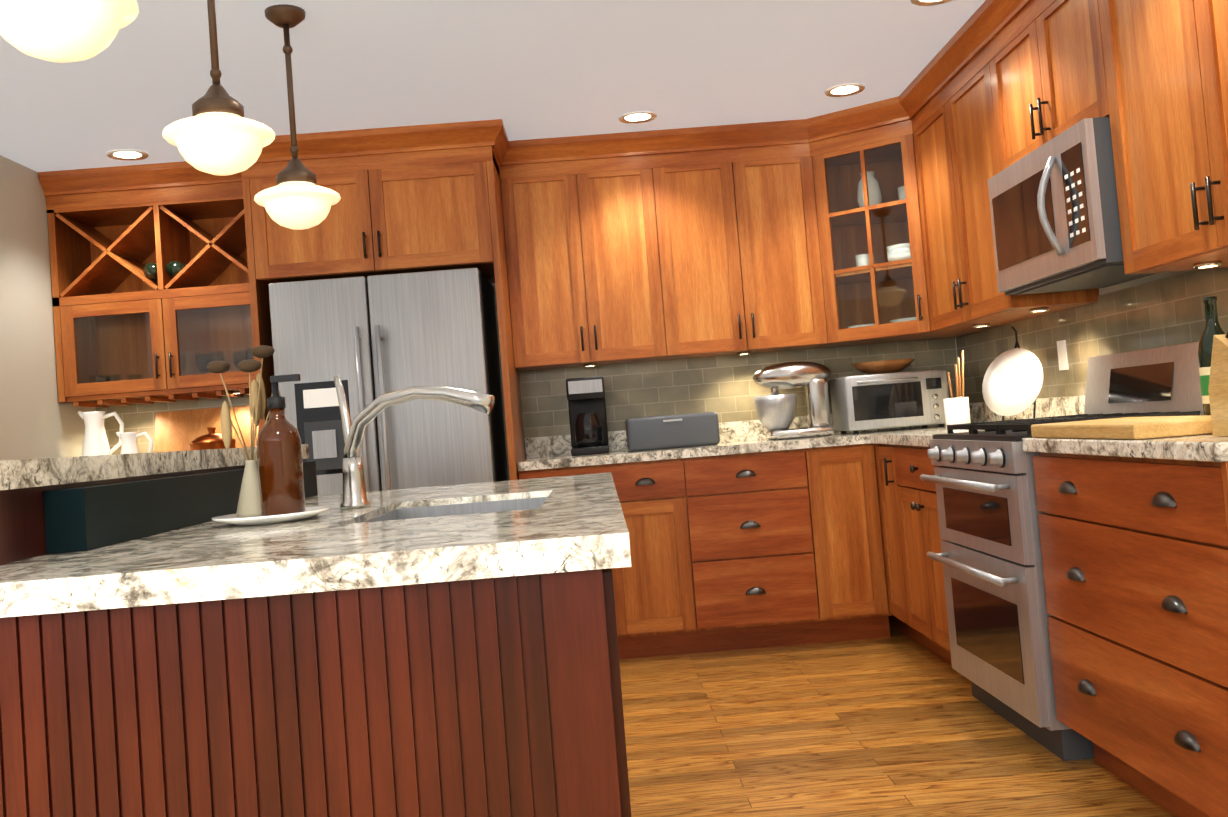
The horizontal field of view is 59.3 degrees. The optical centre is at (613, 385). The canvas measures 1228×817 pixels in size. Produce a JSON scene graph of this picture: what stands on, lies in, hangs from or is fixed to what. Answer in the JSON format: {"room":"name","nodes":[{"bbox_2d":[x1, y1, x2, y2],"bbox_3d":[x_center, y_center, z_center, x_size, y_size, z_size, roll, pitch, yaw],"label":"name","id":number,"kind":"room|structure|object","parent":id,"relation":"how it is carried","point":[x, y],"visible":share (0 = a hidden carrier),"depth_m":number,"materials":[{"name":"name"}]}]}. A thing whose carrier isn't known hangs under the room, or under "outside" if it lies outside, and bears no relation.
{"room":"kitchen","nodes":[
{"label":"kitchen","id":0,"kind":"room"},
{"bbox_2d":[0,155,99,460],"bbox_3d":[-2.590,0.217,4.701,0.120,2.410,1.290,-4,-2,-1],"label":"wall","id":1,"kind":"structure","parent":0,"point":[38,419],"depth_m":4.77,"materials":[{"name":"beige paint"}]},
{"bbox_2d":[0,0,985,171],"bbox_3d":[-2.280,-1.189,0.903,8.000,0.050,9.000,-4,-2,-1],"label":"ceiling","id":2,"kind":"structure","parent":0,"point":[530,69],"depth_m":4.02,"materials":[{"name":"grey paint"}]},
{"bbox_2d":[0,0,138,62],"bbox_3d":[-0.959,-0.888,1.822,0.260,0.684,0.260,-4,-2,-1],"label":"pendant light","id":3,"kind":"object","parent":2,"relation":"hanging from","point":[62,31],"visible":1,"depth_m":1.76,"materials":[{"name":"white glass"}]},
{"bbox_2d":[107,149,147,160],"bbox_3d":[-2.156,-1.021,4.782,0.170,0.006,0.170,-4,-2,-1],"label":"recessed light","id":4,"kind":"object","parent":2,"relation":"in","point":[127,154],"visible":1,"depth_m":4.78,"materials":[{"name":"white"}]},
{"bbox_2d":[162,0,274,175],"bbox_3d":[-0.981,-0.855,2.641,0.260,0.684,0.260,-4,-2,-1],"label":"pendant light","id":5,"kind":"object","parent":2,"relation":"hanging from","point":[217,133],"visible":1,"depth_m":2.58,"materials":[{"name":"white glass"}]},
{"bbox_2d":[254,4,340,229],"bbox_3d":[-1.002,-0.825,3.360,0.260,0.684,0.260,-4,-2,-1],"label":"pendant light","id":6,"kind":"object","parent":2,"relation":"hanging from","point":[297,197],"visible":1,"depth_m":3.31,"materials":[{"name":"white glass"}]},
{"bbox_2d":[619,111,656,123],"bbox_3d":[0.106,-1.197,4.822,0.170,0.006,0.170,-4,-2,-1],"label":"recessed light","id":7,"kind":"object","parent":2,"relation":"in","point":[634,117],"visible":1,"depth_m":4.82,"materials":[{"name":"white"}]},
{"bbox_2d":[825,83,864,96],"bbox_3d":[0.996,-1.274,4.659,0.170,0.006,0.170,-4,-2,-1],"label":"recessed light","id":8,"kind":"object","parent":2,"relation":"in","point":[845,89],"visible":1,"depth_m":4.65,"materials":[{"name":"white"}]},
{"bbox_2d":[910,0,950,5],"bbox_3d":[1.091,-1.320,3.651,0.170,0.006,0.170,-4,-2,-1],"label":"recessed light","id":9,"kind":"object","parent":2,"relation":"in","point":[925,3],"visible":1,"depth_m":3.71,"materials":[{"name":"white"}]},
{"bbox_2d":[100,283,955,479],"bbox_3d":[-0.477,0.079,5.429,4.380,2.410,0.108,-4,-2,-1],"label":"wall","id":10,"kind":"structure","parent":0,"point":[724,385],"depth_m":5.39,"materials":[{"name":"grey tile"}]},
{"bbox_2d":[42,164,185,311],"bbox_3d":[-2.369,-0.702,5.196,0.512,0.573,0.380,-4,-2,-1],"label":"upper cabinet","id":11,"kind":"object","parent":10,"relation":"attached to","point":[99,218],"depth_m":5.01,"materials":[{"name":"brown wood"}]},
{"bbox_2d":[143,263,157,280],"bbox_3d":[-2.164,-0.529,5.192,0.074,0.072,0.310,-4,-2,-1],"label":"bottle","id":12,"kind":"object","parent":11,"relation":"in","point":[150,269],"depth_m":5.04,"materials":[{"name":"green glass"}]},
{"bbox_2d":[166,261,185,276],"bbox_3d":[-2.058,-0.538,5.194,0.074,0.072,0.310,-4,-2,-1],"label":"bottle","id":13,"kind":"object","parent":11,"relation":"in","point":[174,268],"depth_m":5.04,"materials":[{"name":"green glass"}]},
{"bbox_2d":[246,120,509,387],"bbox_3d":[-1.055,-0.573,4.914,1.036,1.058,0.388,-4,-2,-1],"label":"upper cabinet","id":14,"kind":"object","parent":10,"relation":"attached to","point":[416,198],"depth_m":4.73,"materials":[{"name":"brown wood"}]},
{"bbox_2d":[88,348,252,395],"bbox_3d":[-2.092,-0.059,5.166,0.820,0.175,0.190,-4,-2,-1],"label":"glassware","id":15,"kind":"object","parent":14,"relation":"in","point":[108,377],"depth_m":5.20,"materials":[{"name":"clear glass"}]},
{"bbox_2d":[229,390,244,394],"bbox_3d":[-1.810,0.035,5.185,0.068,0.012,0.068,-4,-2,-1],"label":"light","id":16,"kind":"object","parent":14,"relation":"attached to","point":[236,392],"depth_m":5.15,"materials":[{"name":"silver metal"}]},
{"bbox_2d":[498,156,681,375],"bbox_3d":[-0.119,-0.574,5.254,0.780,0.940,0.320,-4,-2,-1],"label":"upper cabinet","id":17,"kind":"object","parent":10,"relation":"attached to","point":[574,269],"depth_m":5.10,"materials":[{"name":"brown wood"}]},
{"bbox_2d":[583,363,597,367],"bbox_3d":[-0.116,-0.097,5.226,0.068,0.012,0.068,-4,-2,-1],"label":"light","id":18,"kind":"object","parent":17,"relation":"attached to","point":[586,364],"depth_m":5.20,"materials":[{"name":"silver metal"}]},
{"bbox_2d":[525,414,928,455],"bbox_3d":[0.657,0.229,5.383,2.197,0.099,0.017,-4,-2,-1],"label":"backsplash","id":19,"kind":"structure","parent":10,"relation":"attached to","point":[752,429],"depth_m":5.36,"materials":[{"name":"beige stone"}]},
{"bbox_2d":[634,140,845,359],"bbox_3d":[0.592,-0.630,5.249,0.881,0.940,0.357,-4,-2,-1],"label":"upper cabinet","id":20,"kind":"object","parent":10,"relation":"attached to","point":[664,244],"depth_m":5.11,"materials":[{"name":"brown wood"}]},
{"bbox_2d":[737,351,751,355],"bbox_3d":[0.632,-0.155,5.239,0.068,0.012,0.068,-4,-2,-1],"label":"light","id":21,"kind":"object","parent":20,"relation":"attached to","point":[741,352],"depth_m":5.21,"materials":[{"name":"silver metal"}]},
{"bbox_2d":[619,624,1176,816],"bbox_3d":[-2.087,1.261,0.808,8.000,0.050,9.000,-4,-2,-1],"label":"floor","id":22,"kind":"structure","parent":0,"point":[897,723],"depth_m":3.35,"materials":[{"name":"brown wood"}]},
{"bbox_2d":[0,452,630,816],"bbox_3d":[-0.490,0.650,2.067,1.012,1.015,1.681,-4,-2,-1],"label":"kitchen island","id":23,"kind":"object","parent":22,"relation":"on","point":[169,647],"depth_m":1.26,"materials":[{"name":"brown wood"}]},
{"bbox_2d":[0,444,308,479],"bbox_3d":[-1.076,0.168,2.145,0.475,0.040,1.725,-4,-2,-1],"label":"island countertop","id":24,"kind":"structure","parent":23,"relation":"on","point":[63,466],"depth_m":1.78,"materials":[{"name":"beige stone"}]},
{"bbox_2d":[0,540,519,619],"bbox_3d":[-0.483,0.260,2.063,0.720,0.039,1.680,-4,-2,-1],"label":"island countertop","id":25,"kind":"structure","parent":23,"relation":"on","point":[131,589],"depth_m":1.23,"materials":[{"name":"white stone"}]},
{"bbox_2d":[206,345,329,524],"bbox_3d":[-0.630,0.083,1.944,0.216,0.325,0.216,-4,-2,-1],"label":"decorative tray set","id":26,"kind":"object","parent":25,"relation":"on","point":[272,488],"visible":1,"depth_m":1.95,"materials":[{"name":"brown glass"}]},
{"bbox_2d":[333,375,494,508],"bbox_3d":[-0.401,0.100,2.170,0.341,0.272,0.148,-4,-2,-1],"label":"faucet","id":27,"kind":"object","parent":25,"relation":"on","point":[354,491],"visible":1,"depth_m":2.15,"materials":[{"name":"silver metal"}]},
{"bbox_2d":[268,268,507,495],"bbox_3d":[-0.981,0.419,4.958,0.915,1.775,0.747,-4,-2,-1],"label":"fridge","id":28,"kind":"object","parent":22,"relation":"on","point":[368,340],"visible":0.44,"depth_m":4.67,"materials":[{"name":"grey metal"}]},
{"bbox_2d":[553,468,700,658],"bbox_3d":[-0.028,0.799,5.050,0.731,0.875,0.617,-4,-2,-1],"label":"base cabinet","id":29,"kind":"object","parent":22,"relation":"on","point":[657,612],"depth_m":4.75,"materials":[{"name":"brown wood"}]},
{"bbox_2d":[689,460,816,652],"bbox_3d":[0.606,0.749,5.061,0.663,0.875,0.617,-4,-2,-1],"label":"base cabinet","id":30,"kind":"object","parent":22,"relation":"on","point":[746,535],"depth_m":4.76,"materials":[{"name":"brown wood"}]},
{"bbox_2d":[517,424,983,479],"bbox_3d":[0.674,0.267,4.612,2.197,0.039,1.555,-4,-2,-1],"label":"countertop","id":31,"kind":"structure","parent":30,"relation":"on","point":[887,439],"depth_m":4.75,"materials":[{"name":"beige stone"}]},
{"bbox_2d":[566,376,608,455],"bbox_3d":[-0.126,0.149,5.196,0.180,0.365,0.260,-4,-2,-1],"label":"coffee maker","id":32,"kind":"object","parent":31,"relation":"on","point":[587,414],"visible":1,"depth_m":5.09,"materials":[{"name":"black plastic"}]},
{"bbox_2d":[625,412,719,450],"bbox_3d":[0.276,0.221,5.157,0.430,0.155,0.264,-4,-2,-1],"label":"bread box","id":33,"kind":"object","parent":31,"relation":"on","point":[671,431],"visible":1,"depth_m":5.03,"materials":[{"name":"grey plastic"}]},
{"bbox_2d":[753,361,833,439],"bbox_3d":[0.860,0.070,5.154,0.382,0.365,0.204,-4,-2,-1],"label":"stand mixer","id":34,"kind":"object","parent":31,"relation":"on","point":[776,411],"visible":1,"depth_m":5.10,"materials":[{"name":"silver metal"}]},
{"bbox_2d":[830,369,948,433],"bbox_3d":[1.314,0.081,5.141,0.480,0.270,0.377,-4,-2,-1],"label":"toaster oven","id":35,"kind":"object","parent":31,"relation":"on","point":[887,400],"visible":0.9,"depth_m":4.99,"materials":[{"name":"silver metal"}]},
{"bbox_2d":[851,359,913,373],"bbox_3d":[1.291,-0.083,5.166,0.297,0.060,0.300,-4,-2,-1],"label":"bowl","id":36,"kind":"object","parent":35,"relation":"on","point":[885,366],"visible":0.83,"depth_m":5.07,"materials":[{"name":"brown wood"}]},
{"bbox_2d":[943,350,970,428],"bbox_3d":[1.459,0.019,4.614,0.102,0.330,0.104,-4,-2,-1],"label":"utensil crock","id":37,"kind":"object","parent":31,"relation":"on","point":[957,410],"visible":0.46,"depth_m":4.57,"materials":[{"name":"white ceramic"}]},
{"bbox_2d":[982,326,1042,421],"bbox_3d":[1.529,-0.034,4.199,0.224,0.393,0.238,-4,-2,-1],"label":"plate stand","id":38,"kind":"object","parent":31,"relation":"on","point":[1012,382],"visible":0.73,"depth_m":4.18,"materials":[{"name":"white ceramic"}]},
{"bbox_2d":[805,452,876,642],"bbox_3d":[1.040,0.714,5.038,0.328,0.875,0.679,-4,-2,-1],"label":"base cabinet","id":39,"kind":"object","parent":22,"relation":"on","point":[834,485],"depth_m":4.77,"materials":[{"name":"brown wood"}]},
{"bbox_2d":[861,452,908,637],"bbox_3d":[1.467,0.664,4.601,0.679,0.875,0.375,-4,-2,-1],"label":"base cabinet","id":40,"kind":"object","parent":22,"relation":"on","point":[881,504],"depth_m":4.73,"materials":[{"name":"brown wood"}]},
{"bbox_2d":[893,448,951,664],"bbox_3d":[1.504,0.644,4.179,0.617,0.875,0.710,-4,-2,-1],"label":"base cabinet","id":41,"kind":"object","parent":22,"relation":"on","point":[920,531],"depth_m":4.19,"materials":[{"name":"brown wood"}]},
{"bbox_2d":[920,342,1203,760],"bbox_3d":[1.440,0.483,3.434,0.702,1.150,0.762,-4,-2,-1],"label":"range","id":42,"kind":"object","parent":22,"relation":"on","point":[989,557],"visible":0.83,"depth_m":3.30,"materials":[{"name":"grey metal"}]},
{"bbox_2d":[1022,434,1227,816],"bbox_3d":[1.510,0.511,2.559,0.642,1.015,0.962,-4,-2,-1],"label":"base cabinet","id":43,"kind":"object","parent":22,"relation":"on","point":[1134,541],"visible":1,"depth_m":2.48,"materials":[{"name":"brown wood"}]},
{"bbox_2d":[1031,415,1212,439],"bbox_3d":[1.300,0.106,2.707,0.280,0.036,0.580,-4,-2,-1],"label":"cutting board","id":44,"kind":"object","parent":43,"relation":"on","point":[1131,428],"visible":1,"depth_m":2.52,"materials":[{"name":"brown wood"}]},
{"bbox_2d":[1208,330,1227,435],"bbox_3d":[1.342,-0.040,2.248,0.120,0.285,0.168,-4,-2,-1],"label":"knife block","id":45,"kind":"object","parent":43,"relation":"on","point":[1218,389],"visible":1,"depth_m":2.29,"materials":[{"name":"brown wood"}]},
{"bbox_3d":[1.590,0.089,2.546,0.245,0.012,0.370,-4,-2,-1],"label":"tray","id":46,"kind":"object","parent":43,"relation":"on","visible":0},
{"bbox_2d":[1198,296,1224,414],"bbox_3d":[1.488,-0.062,2.666,0.078,0.312,0.078,-4,-2,-1],"label":"wine bottle","id":47,"kind":"object","parent":46,"relation":"on","point":[1211,329],"visible":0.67,"depth_m":2.66,"materials":[{"name":"green glass"}]},
{"bbox_2d":[952,267,1227,402],"bbox_3d":[1.843,-0.276,0.978,0.120,2.410,9.100,-4,-2,-1],"label":"wall","id":48,"kind":"structure","parent":0,"point":[1163,309],"depth_m":3.84,"materials":[{"name":"grey tile"}]},
{"bbox_2d":[810,124,917,331],"bbox_3d":[1.179,-0.710,4.981,0.409,0.869,0.300,-4,-2,-1],"label":"upper cabinet","id":49,"kind":"object","parent":48,"relation":"attached to","point":[880,292],"depth_m":5.12,"materials":[{"name":"brown wood"}]},
{"bbox_2d":[857,171,905,207],"bbox_3d":[1.290,-0.930,5.138,0.271,0.190,0.118,-6,-3,32],"label":"vase","id":50,"kind":"object","parent":49,"relation":"in","point":[873,179],"depth_m":5.13,"materials":[{"name":"white ceramic"}]},
{"bbox_2d":[848,317,916,327],"bbox_3d":[1.337,-0.272,5.169,0.416,0.068,0.217,-6,-2,26],"label":"dish","id":51,"kind":"object","parent":49,"relation":"in","point":[910,318],"depth_m":5.08,"materials":[{"name":"white ceramic"}]},
{"bbox_2d":[855,243,910,266],"bbox_3d":[1.296,-0.597,5.120,0.305,0.104,0.147,-6,-3,32],"label":"dish","id":52,"kind":"object","parent":49,"relation":"in","point":[905,247],"depth_m":5.03,"materials":[{"name":"white ceramic"}]},
{"bbox_2d":[890,52,1021,335],"bbox_3d":[1.512,-0.787,4.601,0.369,1.058,0.576,-4,-2,-1],"label":"upper cabinet","id":53,"kind":"object","parent":48,"relation":"attached to","point":[922,110],"depth_m":4.67,"materials":[{"name":"brown wood"}]},
{"bbox_2d":[972,323,989,327],"bbox_3d":[1.559,-0.253,4.576,0.068,0.012,0.068,-4,-2,-1],"label":"light","id":54,"kind":"object","parent":53,"relation":"attached to","point":[976,325],"depth_m":4.55,"materials":[{"name":"silver metal"}]},
{"bbox_2d":[946,24,1069,327],"bbox_3d":[1.543,-0.806,4.165,0.320,1.058,0.534,-4,-2,-1],"label":"upper cabinet","id":55,"kind":"object","parent":48,"relation":"attached to","point":[961,58],"depth_m":4.18,"materials":[{"name":"brown wood"}]},
{"bbox_2d":[1029,307,1049,312],"bbox_3d":[1.568,-0.277,3.977,0.068,0.012,0.068,-4,-2,-1],"label":"light","id":56,"kind":"object","parent":55,"relation":"attached to","point":[1034,309],"depth_m":3.95,"materials":[{"name":"silver metal"}]},
{"bbox_2d":[969,396,1084,422],"bbox_3d":[1.756,0.113,4.626,0.017,0.099,1.538,-4,-2,-1],"label":"backsplash","id":57,"kind":"structure","parent":48,"relation":"attached to","point":[1074,405],"depth_m":4.41,"materials":[{"name":"beige stone"}]},
{"bbox_2d":[974,0,1101,315],"bbox_3d":[1.553,-0.833,3.483,0.320,1.058,0.948,-4,-2,-1],"label":"upper cabinet","id":58,"kind":"object","parent":48,"relation":"attached to","point":[1038,73],"depth_m":3.61,"materials":[{"name":"brown wood"}]},
{"bbox_2d":[988,117,1155,294],"bbox_3d":[1.508,-0.547,3.452,0.448,0.422,0.762,-4,-2,-1],"label":"microwave","id":59,"kind":"object","parent":58,"relation":"attached to","point":[1055,220],"visible":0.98,"depth_m":3.28,"materials":[{"name":"grey metal"}]},
{"bbox_2d":[1057,340,1067,370],"bbox_3d":[1.746,-0.116,4.198,0.005,0.115,0.070,-4,-2,-1],"label":"switch plate","id":60,"kind":"object","parent":48,"relation":"attached to","point":[1062,355],"visible":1,"depth_m":4.17,"materials":[{"name":"white plastic"}]},
{"bbox_2d":[1090,0,1227,274],"bbox_3d":[1.567,-0.869,2.600,0.320,1.058,0.938,-4,-2,-1],"label":"upper cabinet","id":61,"kind":"object","parent":48,"relation":"attached to","point":[1163,64],"depth_m":2.79,"materials":[{"name":"brown wood"}]},
{"bbox_2d":[1193,260,1222,269],"bbox_3d":[1.584,-0.321,2.878,0.068,0.012,0.068,-4,-2,-1],"label":"light","id":62,"kind":"object","parent":61,"relation":"attached to","point":[1202,264],"depth_m":2.85,"materials":[{"name":"silver metal"}]},
{"bbox_3d":[-1.999,0.882,5.002,0.990,1.015,0.647,-4,-2,-1],"label":"base cabinet","id":63,"kind":"object","parent":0,"visible":0},
{"bbox_2d":[78,411,123,455],"bbox_3d":[-2.377,0.306,5.016,0.212,0.390,0.132,-4,-2,-1],"label":"pitcher","id":64,"kind":"object","parent":63,"relation":"on","point":[95,442],"visible":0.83,"depth_m":4.98,"materials":[{"name":"white ceramic"}]},
{"bbox_2d":[116,432,152,453],"bbox_3d":[-2.194,0.346,4.947,0.167,0.278,0.104,-4,-2,-1],"label":"pitcher","id":65,"kind":"object","parent":63,"relation":"on","point":[129,445],"visible":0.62,"depth_m":4.92,"materials":[{"name":"white ceramic"}]},
{"bbox_2d":[154,405,258,451],"bbox_3d":[-1.917,0.290,5.255,0.630,0.365,0.114,-4,-2,-1],"label":"leaning board","id":66,"kind":"object","parent":63,"relation":"on","point":[178,430],"visible":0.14,"depth_m":5.27,"materials":[{"name":"brown wood"}]},
{"bbox_2d":[189,427,235,449],"bbox_3d":[-1.855,0.326,4.993,0.223,0.268,0.206,-4,-2,-1],"label":"kettle","id":67,"kind":"object","parent":63,"relation":"on","point":[211,440],"visible":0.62,"depth_m":4.92,"materials":[{"name":"orange metal"}]}
]}

